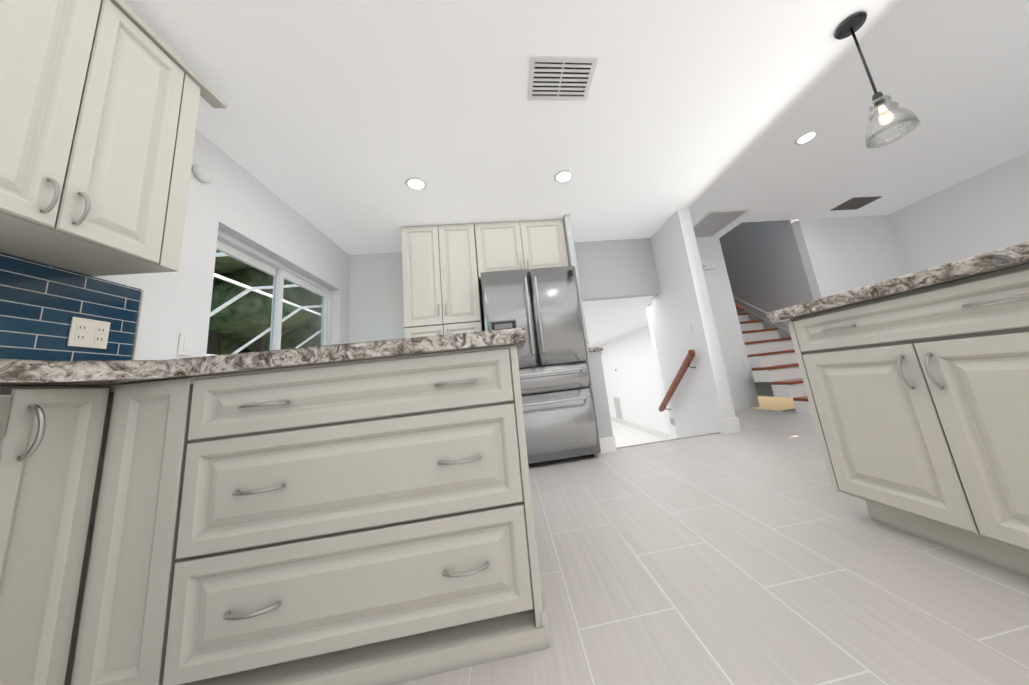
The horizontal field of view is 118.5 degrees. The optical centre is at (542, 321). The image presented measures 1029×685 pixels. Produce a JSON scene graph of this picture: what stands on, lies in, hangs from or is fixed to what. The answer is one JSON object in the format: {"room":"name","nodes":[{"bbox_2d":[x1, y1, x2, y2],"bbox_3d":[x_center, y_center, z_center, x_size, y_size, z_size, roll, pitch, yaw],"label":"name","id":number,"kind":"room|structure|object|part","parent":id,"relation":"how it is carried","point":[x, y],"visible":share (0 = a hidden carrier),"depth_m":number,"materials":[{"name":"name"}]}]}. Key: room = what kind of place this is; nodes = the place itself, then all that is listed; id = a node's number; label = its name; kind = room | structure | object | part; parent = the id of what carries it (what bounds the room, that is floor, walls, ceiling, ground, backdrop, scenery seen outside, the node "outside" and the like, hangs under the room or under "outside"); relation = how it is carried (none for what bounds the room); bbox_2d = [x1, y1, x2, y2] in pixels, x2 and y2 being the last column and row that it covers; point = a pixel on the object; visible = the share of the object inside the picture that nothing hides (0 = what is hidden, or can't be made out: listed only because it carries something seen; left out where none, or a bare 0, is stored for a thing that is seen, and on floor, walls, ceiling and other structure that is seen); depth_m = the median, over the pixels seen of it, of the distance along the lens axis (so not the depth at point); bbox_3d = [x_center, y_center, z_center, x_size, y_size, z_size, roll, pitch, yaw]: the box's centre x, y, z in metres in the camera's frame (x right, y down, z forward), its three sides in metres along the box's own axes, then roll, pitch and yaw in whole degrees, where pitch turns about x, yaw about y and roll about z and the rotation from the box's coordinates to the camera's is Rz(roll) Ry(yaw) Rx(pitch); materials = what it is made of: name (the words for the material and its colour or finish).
{"room":"kitchen","nodes":[
{"label":"kitchen","id":0,"kind":"room"},
{"bbox_2d":[92,129,349,359],"bbox_3d":[-1.869,-0.244,0.262,0.160,2.420,6.660,-5,-11,-7],"label":"wall","id":1,"kind":"structure","parent":0,"point":[234,199],"depth_m":1.91,"materials":[{"name":"paint"}]},
{"bbox_2d":[0,253,142,360],"bbox_3d":[-1.695,-0.310,-0.435,0.009,0.471,3.838,-5,-11,-7],"label":"tile backsplash","id":2,"kind":"structure","parent":1,"relation":"attached to","point":[41,305],"depth_m":1.18,"materials":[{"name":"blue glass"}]},
{"bbox_2d":[67,317,109,348],"bbox_3d":[-1.877,0.051,1.268,0.008,0.118,0.118,-5,-11,-7],"label":"outlet","id":3,"kind":"object","parent":2,"relation":"attached to","point":[87,333],"visible":1,"depth_m":1.26,"materials":[{"name":"beige plastic"}]},
{"bbox_2d":[0,0,207,275],"bbox_3d":[-1.775,-0.763,1.087,0.328,1.003,0.675,-5,-11,-7],"label":"upper cabinet","id":4,"kind":"object","parent":1,"relation":"attached to","point":[99,102],"depth_m":1.10,"materials":[{"name":"beige wood"}]},
{"bbox_3d":[-1.542,-0.397,0.962,0.035,0.120,0.010,-5,-11,-7],"label":"handle","id":5,"kind":"part","parent":4,"relation":"part of","materials":[{"name":"silver metal"}]},
{"bbox_3d":[-1.601,-0.800,0.921,0.020,0.969,0.296,-5,-11,-7],"label":"door","id":6,"kind":"part","parent":4,"relation":"part of","materials":[{"name":"beige wood"}]},
{"bbox_3d":[-1.550,-0.382,1.032,0.035,0.120,0.010,-5,-11,-7],"label":"handle","id":7,"kind":"part","parent":4,"relation":"part of","materials":[{"name":"silver metal"}]},
{"bbox_3d":[-1.634,-0.739,1.213,0.020,0.969,0.296,-5,-11,-7],"label":"door","id":8,"kind":"part","parent":4,"relation":"part of","materials":[{"name":"beige wood"}]},
{"bbox_2d":[177,333,193,355],"bbox_3d":[-1.933,0.128,1.657,0.006,0.118,0.072,-5,-11,-7],"label":"light switch","id":9,"kind":"object","parent":1,"relation":"attached to","point":[182,336],"visible":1,"depth_m":1.65,"materials":[{"name":"white plastic"}]},
{"bbox_2d":[183,338,190,350],"bbox_3d":[-1.929,0.127,1.658,0.003,0.064,0.032,-5,-11,-7],"label":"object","id":10,"kind":"structure","parent":9,"relation":"attached to","point":[186,345],"depth_m":1.66,"materials":[{"name":"white paint"}]},
{"bbox_2d":[192,164,211,182],"bbox_3d":[-2.036,-0.887,1.836,0.030,0.100,0.100,-5,-11,-7],"label":"smoke detector","id":11,"kind":"object","parent":1,"relation":"attached to","point":[202,173],"visible":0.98,"depth_m":1.82,"materials":[{"name":"white plastic"}]},
{"bbox_2d":[206,230,331,355],"bbox_3d":[-2.126,0.463,2.432,0.090,1.923,1.431,-5,-11,-7],"label":"window frame","id":12,"kind":"structure","parent":1,"relation":"in","point":[236,249],"depth_m":2.53,"materials":[{"name":"white metal"}]},
{"bbox_3d":[-2.122,0.390,2.115,0.006,1.705,0.624,-5,-11,-7],"label":"glass","id":13,"kind":"part","parent":12,"relation":"part of","materials":[{"name":"green"}]},
{"bbox_2d":[349,238,660,342],"bbox_3d":[-0.316,0.643,3.608,3.940,3.230,0.130,-5,-11,-7],"label":"wall","id":14,"kind":"structure","parent":0,"point":[376,313],"depth_m":3.67,"materials":[{"name":"paint"}]},
{"bbox_2d":[474,219,568,288],"bbox_3d":[-0.241,-0.724,3.501,0.955,0.618,0.643,-5,-11,-7],"label":"upper cabinet","id":15,"kind":"object","parent":14,"relation":"attached to","point":[518,245],"visible":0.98,"depth_m":3.23,"materials":[{"name":"beige wood"}]},
{"bbox_3d":[-0.446,-0.757,3.201,0.474,0.600,0.020,-5,-11,-7],"label":"door","id":16,"kind":"part","parent":15,"relation":"part of","materials":[{"name":"beige wood"}]},
{"bbox_3d":[-0.221,-0.593,3.164,0.010,0.110,0.035,-5,-11,-7],"label":"handle","id":17,"kind":"part","parent":15,"relation":"part of","materials":[{"name":"silver metal"}]},
{"bbox_3d":[-0.150,-0.599,3.173,0.010,0.110,0.035,-5,-11,-7],"label":"handle","id":18,"kind":"part","parent":15,"relation":"part of","materials":[{"name":"silver metal"}]},
{"bbox_3d":[0.025,-0.800,3.263,0.474,0.600,0.020,-5,-11,-7],"label":"door","id":19,"kind":"part","parent":15,"relation":"part of","materials":[{"name":"beige wood"}]},
{"bbox_2d":[123,0,899,254],"bbox_3d":[-0.117,-1.791,0.781,4.070,0.400,6.660,-5,-11,-7],"label":"ceiling","id":20,"kind":"structure","parent":0,"point":[338,122],"depth_m":1.87,"materials":[{"name":"paint"}]},
{"bbox_2d":[405,177,426,189],"bbox_3d":[-1.042,-1.133,2.523,0.168,0.010,0.168,-5,-11,-7],"label":"recessed light","id":21,"kind":"object","parent":20,"relation":"in","point":[414,183],"visible":1,"depth_m":2.51,"materials":[{"name":"white plastic"}]},
{"bbox_2d":[527,55,598,100],"bbox_3d":[0.109,-1.411,1.786,0.380,0.008,0.260,-5,-11,-7],"label":"ceiling vent","id":22,"kind":"object","parent":20,"relation":"in","point":[592,61],"depth_m":1.77,"materials":[{"name":"white plastic"}]},
{"bbox_2d":[557,63,564,96],"bbox_3d":[0.109,-1.410,1.786,0.008,0.006,0.204,-5,-11,-7],"label":"divider","id":23,"kind":"object","parent":22,"relation":"attached to","point":[560,80],"visible":1,"depth_m":1.78,"materials":[{"name":"white plastic"}]},
{"bbox_3d":[0.109,-1.410,1.784,0.324,0.004,0.180,-5,-11,-7],"label":"ceiling air vent louvers","id":24,"kind":"part","parent":22,"relation":"part of","materials":[{"name":"white metal"}]},
{"bbox_2d":[554,170,572,182],"bbox_3d":[0.187,-1.252,2.646,0.168,0.010,0.168,-5,-11,-7],"label":"recessed light","id":25,"kind":"object","parent":20,"relation":"in","point":[563,176],"visible":1,"depth_m":2.64,"materials":[{"name":"white plastic"}]},
{"bbox_2d":[834,11,919,147],"bbox_3d":[1.720,-1.278,1.601,0.182,0.700,0.182,-5,-11,-7],"label":"pendant light","id":26,"kind":"object","parent":20,"relation":"hanging from","point":[852,24],"visible":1,"depth_m":1.57,"materials":[{"name":"grey"}]},
{"bbox_3d":[1.708,-1.376,1.621,0.010,0.452,0.011,-5,-11,-7],"label":"stem","id":27,"kind":"part","parent":26,"relation":"part of","materials":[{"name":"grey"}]},
{"bbox_2d":[872,91,886,109],"bbox_3d":[1.736,-1.141,1.575,0.040,0.070,0.040,-5,-11,-7],"label":"socket","id":28,"kind":"object","parent":26,"relation":"attached to","point":[879,99],"depth_m":1.56,"materials":[{"name":"grey metal"}]},
{"bbox_3d":[1.747,-1.040,1.555,0.182,0.212,0.182,-5,-11,-7],"label":"lamp shade","id":29,"kind":"part","parent":26,"relation":"part of","materials":[{"name":"clear glass"}]},
{"bbox_2d":[563,214,601,437],"bbox_3d":[0.360,0.116,3.439,0.055,2.420,0.820,-5,-11,-7],"label":"wall","id":30,"kind":"structure","parent":0,"point":[569,241],"depth_m":3.14,"materials":[{"name":"grey paint"}]},
{"bbox_2d":[590,351,612,437],"bbox_3d":[0.572,1.230,3.232,0.110,1.740,0.820,-5,-11,-7],"label":"wall","id":31,"kind":"structure","parent":0,"point":[601,396],"depth_m":2.92,"materials":[{"name":"grey paint"}]},
{"bbox_2d":[589,347,602,351],"bbox_3d":[0.493,0.344,3.327,0.133,0.040,0.713,-5,-11,-7],"label":"half wall cap","id":32,"kind":"object","parent":31,"relation":"on","point":[594,349],"visible":0.38,"depth_m":2.98,"materials":[{"name":"grey stone"}]},
{"bbox_2d":[582,296,654,347],"bbox_3d":[0.117,0.477,7.786,4.550,0.120,7.840,-5,-11,-7],"label":"ceiling","id":33,"kind":"structure","parent":0,"point":[607,321],"depth_m":5.43,"materials":[{"name":"white paint"}]},
{"bbox_2d":[599,326,666,432],"bbox_3d":[2.411,1.592,8.081,0.140,2.460,7.320,-5,-11,-7],"label":"wall","id":34,"kind":"structure","parent":0,"point":[634,383],"depth_m":7.90,"materials":[{"name":"white paint"}]},
{"bbox_2d":[613,397,622,419],"bbox_3d":[2.291,2.626,9.240,0.016,0.650,0.500,-5,-11,-7],"label":"air vent","id":35,"kind":"object","parent":34,"relation":"in","point":[618,408],"visible":1,"depth_m":9.20,"materials":[{"name":"white plastic"}]},
{"bbox_2d":[610,416,668,439],"bbox_3d":[2.485,2.734,7.857,0.013,0.130,7.070,-5,-11,-7],"label":"baseboard","id":36,"kind":"structure","parent":34,"relation":"attached to","point":[647,430],"depth_m":7.57,"materials":[{"name":"white wood"}]},
{"bbox_2d":[611,421,665,447],"bbox_3d":[0.407,2.984,7.299,4.550,0.100,7.840,-5,-11,-7],"label":"floor","id":37,"kind":"structure","parent":0,"point":[624,435],"depth_m":7.15,"materials":[{"name":"white tile"}]},
{"bbox_2d":[645,305,674,439],"bbox_3d":[2.239,0.916,4.503,1.010,2.460,0.120,-5,-11,-7],"label":"wall","id":38,"kind":"structure","parent":0,"point":[668,421],"depth_m":4.55,"materials":[{"name":"white paint"}]},
{"bbox_2d":[671,425,676,438],"bbox_3d":[1.896,1.761,4.032,0.060,0.710,0.360,-5,-11,-7],"label":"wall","id":39,"kind":"structure","parent":0,"point":[673,430],"depth_m":4.23,"materials":[{"name":"white paint"}]},
{"bbox_2d":[650,208,735,437],"bbox_3d":[1.718,0.320,3.633,0.140,3.410,0.960,-5,-11,-7],"label":"wall","id":40,"kind":"structure","parent":0,"point":[701,401],"depth_m":3.45,"materials":[{"name":"paint"}]},
{"bbox_2d":[616,432,719,448],"bbox_3d":[1.231,1.166,2.990,1.140,0.004,0.027,-5,-11,-7],"label":"trim","id":41,"kind":"structure","parent":40,"relation":"attached to","point":[667,440],"depth_m":2.99,"materials":[{"name":"white wood"}]},
{"bbox_2d":[659,350,695,411],"bbox_3d":[1.621,0.753,3.690,0.109,0.728,0.992,-5,-11,-7],"label":"handrail","id":42,"kind":"object","parent":40,"relation":"attached to","point":[687,361],"visible":1,"depth_m":3.59,"materials":[{"name":"brown wood"}]},
{"bbox_2d":[687,323,692,333],"bbox_3d":[1.650,0.084,3.407,0.006,0.118,0.072,-5,-11,-7],"label":"light switch","id":43,"kind":"object","parent":40,"relation":"attached to","point":[690,325],"visible":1,"depth_m":3.39,"materials":[{"name":"white plastic"}]},
{"bbox_2d":[649,238,759,418],"bbox_3d":[2.301,0.020,4.573,1.310,2.600,0.120,-5,-11,-7],"label":"wall","id":44,"kind":"structure","parent":0,"point":[733,348],"depth_m":4.54,"materials":[{"name":"paint"}]},
{"bbox_2d":[700,258,714,269],"bbox_3d":[2.498,-0.877,4.692,0.290,0.170,0.050,-5,-11,-7],"label":"door chime","id":45,"kind":"object","parent":44,"relation":"attached to","point":[707,263],"visible":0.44,"depth_m":4.67,"materials":[{"name":"white plastic"}]},
{"bbox_2d":[733,399,749,409],"bbox_3d":[2.369,1.218,4.262,1.150,0.130,0.011,-5,-11,-7],"label":"baseboard","id":46,"kind":"structure","parent":44,"relation":"attached to","point":[744,403],"depth_m":4.32,"materials":[{"name":"white wood"}]},
{"bbox_2d":[743,360,752,378],"bbox_3d":[3.560,0.604,4.266,1.280,0.260,0.078,-10,-11,16],"label":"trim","id":47,"kind":"structure","parent":44,"relation":"attached to","point":[748,369],"depth_m":4.43,"materials":[{"name":"white wood"}]},
{"bbox_2d":[393,408,1028,684],"bbox_3d":[2.053,0.683,0.718,7.900,0.100,7.060,-5,-11,-7],"label":"floor","id":48,"kind":"structure","parent":0,"point":[758,549],"depth_m":0.97,"materials":[{"name":"tile"}]},
{"bbox_2d":[0,395,12,437],"bbox_3d":[-1.370,0.513,0.261,0.610,0.832,0.591,-5,-11,-7],"label":"dishwasher","id":49,"kind":"object","parent":48,"relation":"on","point":[5,403],"visible":0.91,"depth_m":0.65,"materials":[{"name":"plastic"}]},
{"bbox_2d":[0,384,111,684],"bbox_3d":[-1.442,0.593,0.637,0.628,0.834,0.175,-5,-11,-7],"label":"base cabinet","id":50,"kind":"object","parent":48,"relation":"on","point":[52,445],"depth_m":0.71,"materials":[{"name":"beige wood"}]},
{"bbox_3d":[-1.144,0.248,0.689,0.035,0.120,0.010,-5,-11,-7],"label":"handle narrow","id":51,"kind":"part","parent":50,"relation":"part of","materials":[{"name":"silver metal"}]},
{"bbox_3d":[-1.147,0.520,0.688,0.020,0.728,0.170,-5,-11,-7],"label":"door narrow","id":52,"kind":"part","parent":50,"relation":"part of","materials":[{"name":"beige wood"}]},
{"bbox_2d":[68,376,191,684],"bbox_3d":[-1.100,0.652,1.149,0.209,0.834,0.760,-5,-11,-7],"label":"base cabinet","id":53,"kind":"object","parent":48,"relation":"on","point":[120,623],"depth_m":0.79,"materials":[{"name":"beige wood"}]},
{"bbox_2d":[160,344,550,684],"bbox_3d":[-0.537,0.602,1.223,0.931,0.834,0.760,-5,-11,-7],"label":"base cabinet","id":54,"kind":"object","parent":48,"relation":"on","point":[359,513],"depth_m":0.85,"materials":[{"name":"beige wood"}]},
{"bbox_3d":[-0.737,0.732,0.765,0.125,0.010,0.035,-5,-11,-7],"label":"handle","id":55,"kind":"part","parent":54,"relation":"part of","materials":[{"name":"silver metal"}]},
{"bbox_3d":[-0.769,0.455,0.819,0.125,0.010,0.035,-5,-11,-7],"label":"handle","id":56,"kind":"part","parent":54,"relation":"part of","materials":[{"name":"silver metal"}]},
{"bbox_2d":[0,328,525,383],"bbox_3d":[-0.801,-0.116,-0.291,1.778,0.049,4.000,-5,-11,-7],"label":"countertop","id":57,"kind":"structure","parent":54,"relation":"on","point":[12,371],"depth_m":0.87,"materials":[{"name":"grey stone"}]},
{"bbox_3d":[-0.794,0.237,0.862,0.125,0.010,0.035,-5,-11,-7],"label":"handle","id":58,"kind":"part","parent":54,"relation":"part of","materials":[{"name":"silver metal"}]},
{"bbox_3d":[-0.485,0.715,0.826,0.903,0.268,0.020,-5,-11,-7],"label":"drawer","id":59,"kind":"part","parent":54,"relation":"part of","materials":[{"name":"beige wood"}]},
{"bbox_3d":[-0.517,0.438,0.879,0.903,0.284,0.020,-5,-11,-7],"label":"drawer","id":60,"kind":"part","parent":54,"relation":"part of","materials":[{"name":"beige wood"}]},
{"bbox_3d":[-0.543,0.209,0.924,0.903,0.168,0.020,-5,-11,-7],"label":"drawer","id":61,"kind":"part","parent":54,"relation":"part of","materials":[{"name":"beige wood"}]},
{"bbox_3d":[-0.268,0.189,0.931,0.125,0.010,0.035,-5,-11,-7],"label":"handle","id":62,"kind":"part","parent":54,"relation":"part of","materials":[{"name":"silver metal"}]},
{"bbox_3d":[-0.242,0.407,0.889,0.125,0.010,0.035,-5,-11,-7],"label":"handle","id":63,"kind":"part","parent":54,"relation":"part of","materials":[{"name":"silver metal"}]},
{"bbox_3d":[-0.210,0.684,0.835,0.125,0.010,0.035,-5,-11,-7],"label":"handle","id":64,"kind":"part","parent":54,"relation":"part of","materials":[{"name":"silver metal"}]},
{"bbox_2d":[401,224,484,337],"bbox_3d":[-0.979,0.230,3.220,0.733,2.418,0.643,-5,-11,-7],"label":"pantry cabinet","id":65,"kind":"object","parent":48,"relation":"on","point":[442,292],"visible":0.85,"depth_m":3.06,"materials":[{"name":"beige wood"}]},
{"bbox_3d":[-1.205,-0.467,3.055,0.363,1.050,0.020,-5,-11,-7],"label":"door","id":66,"kind":"part","parent":65,"relation":"part of","materials":[{"name":"beige wood"}]},
{"bbox_3d":[-1.075,0.660,2.836,0.363,1.245,0.020,-5,-11,-7],"label":"door","id":67,"kind":"part","parent":65,"relation":"part of","materials":[{"name":"beige wood"}]},
{"bbox_3d":[-1.012,-0.113,2.975,0.010,0.115,0.035,-5,-11,-7],"label":"handle","id":68,"kind":"part","parent":65,"relation":"part of","materials":[{"name":"silver metal"}]},
{"bbox_3d":[-0.945,-0.119,2.984,0.010,0.115,0.035,-5,-11,-7],"label":"handle","id":69,"kind":"part","parent":65,"relation":"part of","materials":[{"name":"silver metal"}]},
{"bbox_3d":[-0.844,-0.500,3.103,0.363,1.050,0.020,-5,-11,-7],"label":"door","id":70,"kind":"part","parent":65,"relation":"part of","materials":[{"name":"beige wood"}]},
{"bbox_3d":[-0.713,0.627,2.883,0.363,1.245,0.020,-5,-11,-7],"label":"door","id":71,"kind":"part","parent":65,"relation":"part of","materials":[{"name":"beige wood"}]},
{"bbox_2d":[481,266,600,463],"bbox_3d":[-0.070,0.439,3.114,0.909,1.765,0.908,-5,-11,-7],"label":"refrigerator","id":72,"kind":"object","parent":48,"relation":"on","point":[541,306],"visible":0.73,"depth_m":2.77,"materials":[{"name":"grey metal"}]},
{"bbox_3d":[-0.339,0.141,2.753,0.239,0.300,0.016,-5,-11,-7],"label":"dispenser frame","id":73,"kind":"part","parent":72,"relation":"part of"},
{"bbox_3d":[-0.305,-0.024,2.821,0.452,0.920,0.066,-5,-11,-7],"label":"door","id":74,"kind":"part","parent":72,"relation":"part of","materials":[{"name":"silver metal"}]},
{"bbox_3d":[-0.116,-0.054,2.780,0.024,0.735,0.068,-5,-11,-7],"label":"handle","id":75,"kind":"part","parent":72,"relation":"part of","materials":[{"name":"silver metal"}]},
{"bbox_3d":[-0.027,-0.062,2.792,0.024,0.735,0.068,-5,-11,-7],"label":"handle","id":76,"kind":"part","parent":72,"relation":"part of","materials":[{"name":"silver metal"}]},
{"bbox_3d":[-0.012,0.459,2.685,0.794,0.024,0.068,-5,-11,-7],"label":"handle","id":77,"kind":"part","parent":72,"relation":"part of","materials":[{"name":"silver metal"}]},
{"bbox_3d":[-0.013,0.524,2.740,0.909,0.220,0.066,-5,-11,-7],"label":"drawer","id":78,"kind":"part","parent":72,"relation":"part of","materials":[{"name":"silver metal"}]},
{"bbox_3d":[0.017,0.702,2.638,0.794,0.024,0.068,-5,-11,-7],"label":"handle","id":79,"kind":"part","parent":72,"relation":"part of","materials":[{"name":"silver metal"}]},
{"bbox_3d":[0.032,0.914,2.664,0.909,0.553,0.066,-5,-11,-7],"label":"drawer","id":80,"kind":"part","parent":72,"relation":"part of","materials":[{"name":"silver metal"}]},
{"bbox_3d":[0.147,-0.065,2.881,0.452,0.920,0.066,-5,-11,-7],"label":"door","id":81,"kind":"part","parent":72,"relation":"part of","materials":[{"name":"silver metal"}]},
{"bbox_2d":[737,313,811,413],"bbox_3d":[3.270,0.140,5.323,1.078,2.470,3.405,-5,-11,-7],"label":"stairs","id":82,"kind":"structure","parent":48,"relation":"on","point":[770,348],"depth_m":4.31,"materials":[{"name":"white wood"}]},
{"bbox_2d":[779,265,1028,577],"bbox_3d":[1.744,0.282,1.018,0.960,0.865,0.890,-5,-11,-7],"label":"base cabinet","id":83,"kind":"object","parent":48,"relation":"on","point":[916,384],"depth_m":0.99,"materials":[{"name":"beige wood"}]},
{"bbox_3d":[1.189,0.028,1.240,0.035,0.010,0.125,-5,-11,-7],"label":"handle","id":84,"kind":"part","parent":83,"relation":"part of","materials":[{"name":"silver metal"}]},
{"bbox_3d":[1.260,0.396,1.164,0.020,0.577,0.394,-5,-11,-7],"label":"door","id":85,"kind":"part","parent":83,"relation":"part of","materials":[{"name":"beige wood"}]},
{"bbox_2d":[767,241,1028,322],"bbox_3d":[1.806,-0.373,0.103,1.020,0.050,3.090,-5,-11,-7],"label":"countertop","id":86,"kind":"structure","parent":83,"relation":"on","point":[1018,254],"depth_m":0.97,"materials":[{"name":"stone"}]},
{"bbox_3d":[1.229,0.174,1.039,0.035,0.115,0.010,-5,-11,-7],"label":"handle","id":87,"kind":"part","parent":83,"relation":"part of","materials":[{"name":"silver metal"}]},
{"bbox_3d":[1.240,-0.010,1.041,0.020,0.147,0.792,-5,-11,-7],"label":"drawer","id":88,"kind":"part","parent":83,"relation":"part of","materials":[{"name":"beige wood"}]},
{"bbox_3d":[1.237,0.160,0.969,0.035,0.115,0.010,-5,-11,-7],"label":"handle","id":89,"kind":"part","parent":83,"relation":"part of","materials":[{"name":"silver metal"}]},
{"bbox_3d":[1.304,0.316,0.777,0.020,0.577,0.394,-5,-11,-7],"label":"door","id":90,"kind":"part","parent":83,"relation":"part of","materials":[{"name":"beige wood"}]},
{"bbox_3d":[1.234,-0.055,0.838,0.035,0.010,0.125,-5,-11,-7],"label":"handle","id":91,"kind":"part","parent":83,"relation":"part of","materials":[{"name":"silver metal"}]},
{"bbox_2d":[719,220,812,396],"bbox_3d":[3.621,-1.106,6.425,0.120,5.200,3.700,-5,-11,-7],"label":"wall","id":92,"kind":"structure","parent":0,"point":[766,272],"depth_m":5.14,"materials":[{"name":"paint"}]},
{"bbox_2d":[733,297,790,335],"bbox_3d":[3.702,-0.334,5.822,0.011,2.226,2.780,-5,-11,-7],"label":"trim","id":93,"kind":"structure","parent":92,"relation":"attached to","point":[763,315],"depth_m":5.26,"materials":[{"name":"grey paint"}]},
{"bbox_2d":[791,215,908,299],"bbox_3d":[4.689,-0.288,4.413,1.560,2.600,0.120,-5,-11,-7],"label":"wall","id":94,"kind":"structure","parent":0,"point":[840,254],"depth_m":4.49,"materials":[{"name":"paint"}]},
{"bbox_2d":[689,0,1028,239],"bbox_3d":[3.744,-2.178,1.565,3.830,0.220,7.180,-5,-11,-7],"label":"ceiling","id":95,"kind":"structure","parent":0,"point":[953,75],"depth_m":2.74,"materials":[{"name":"paint"}]},
{"bbox_2d":[693,209,749,237],"bbox_3d":[2.400,-1.363,4.337,0.570,0.012,0.760,-5,-11,-7],"label":"frame","id":96,"kind":"object","parent":95,"relation":"attached to","point":[711,223],"visible":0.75,"depth_m":4.24,"materials":[{"name":"white paint"}]},
{"bbox_2d":[795,130,817,144],"bbox_3d":[2.401,-1.667,2.776,0.168,0.010,0.168,-5,-11,-7],"label":"recessed light","id":97,"kind":"object","parent":95,"relation":"in","point":[806,137],"visible":1,"depth_m":2.77,"materials":[{"name":"white plastic"}]},
{"bbox_2d":[830,196,881,210],"bbox_3d":[4.300,-1.614,4.192,0.450,0.006,0.300,-5,-11,-7],"label":"ceiling vent","id":98,"kind":"object","parent":95,"relation":"in","point":[855,203],"visible":0.93,"depth_m":4.18,"materials":[{"name":"grey metal"}]},
{"bbox_2d":[888,152,1028,273],"bbox_3d":[5.887,-1.040,1.262,0.120,2.600,6.820,-5,-11,-7],"label":"wall","id":99,"kind":"structure","parent":0,"point":[984,212],"depth_m":3.91,"materials":[{"name":"paint"}]},
{"bbox_3d":[2.558,-0.964,6.522,0.120,5.200,3.220,-5,-11,-7],"label":"wall","id":100,"kind":"structure","parent":0,"visible":0},
{"bbox_2d":[735,303,744,310],"bbox_3d":[2.833,-0.645,5.572,0.053,1.361,1.833,-5,-11,-7],"label":"stair rail","id":101,"kind":"object","parent":100,"relation":"attached to","point":[740,307],"visible":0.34,"depth_m":4.61,"materials":[{"name":"brown wood"}]},
{"label":"outside","id":102,"kind":"structure","parent":0,"visible":0},
{"bbox_2d":[206,250,320,355],"bbox_3d":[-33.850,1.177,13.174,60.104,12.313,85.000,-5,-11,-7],"label":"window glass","id":103,"kind":"object","parent":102,"point":[231,309],"depth_m":7.97,"materials":[{"name":"green"}]}
]}

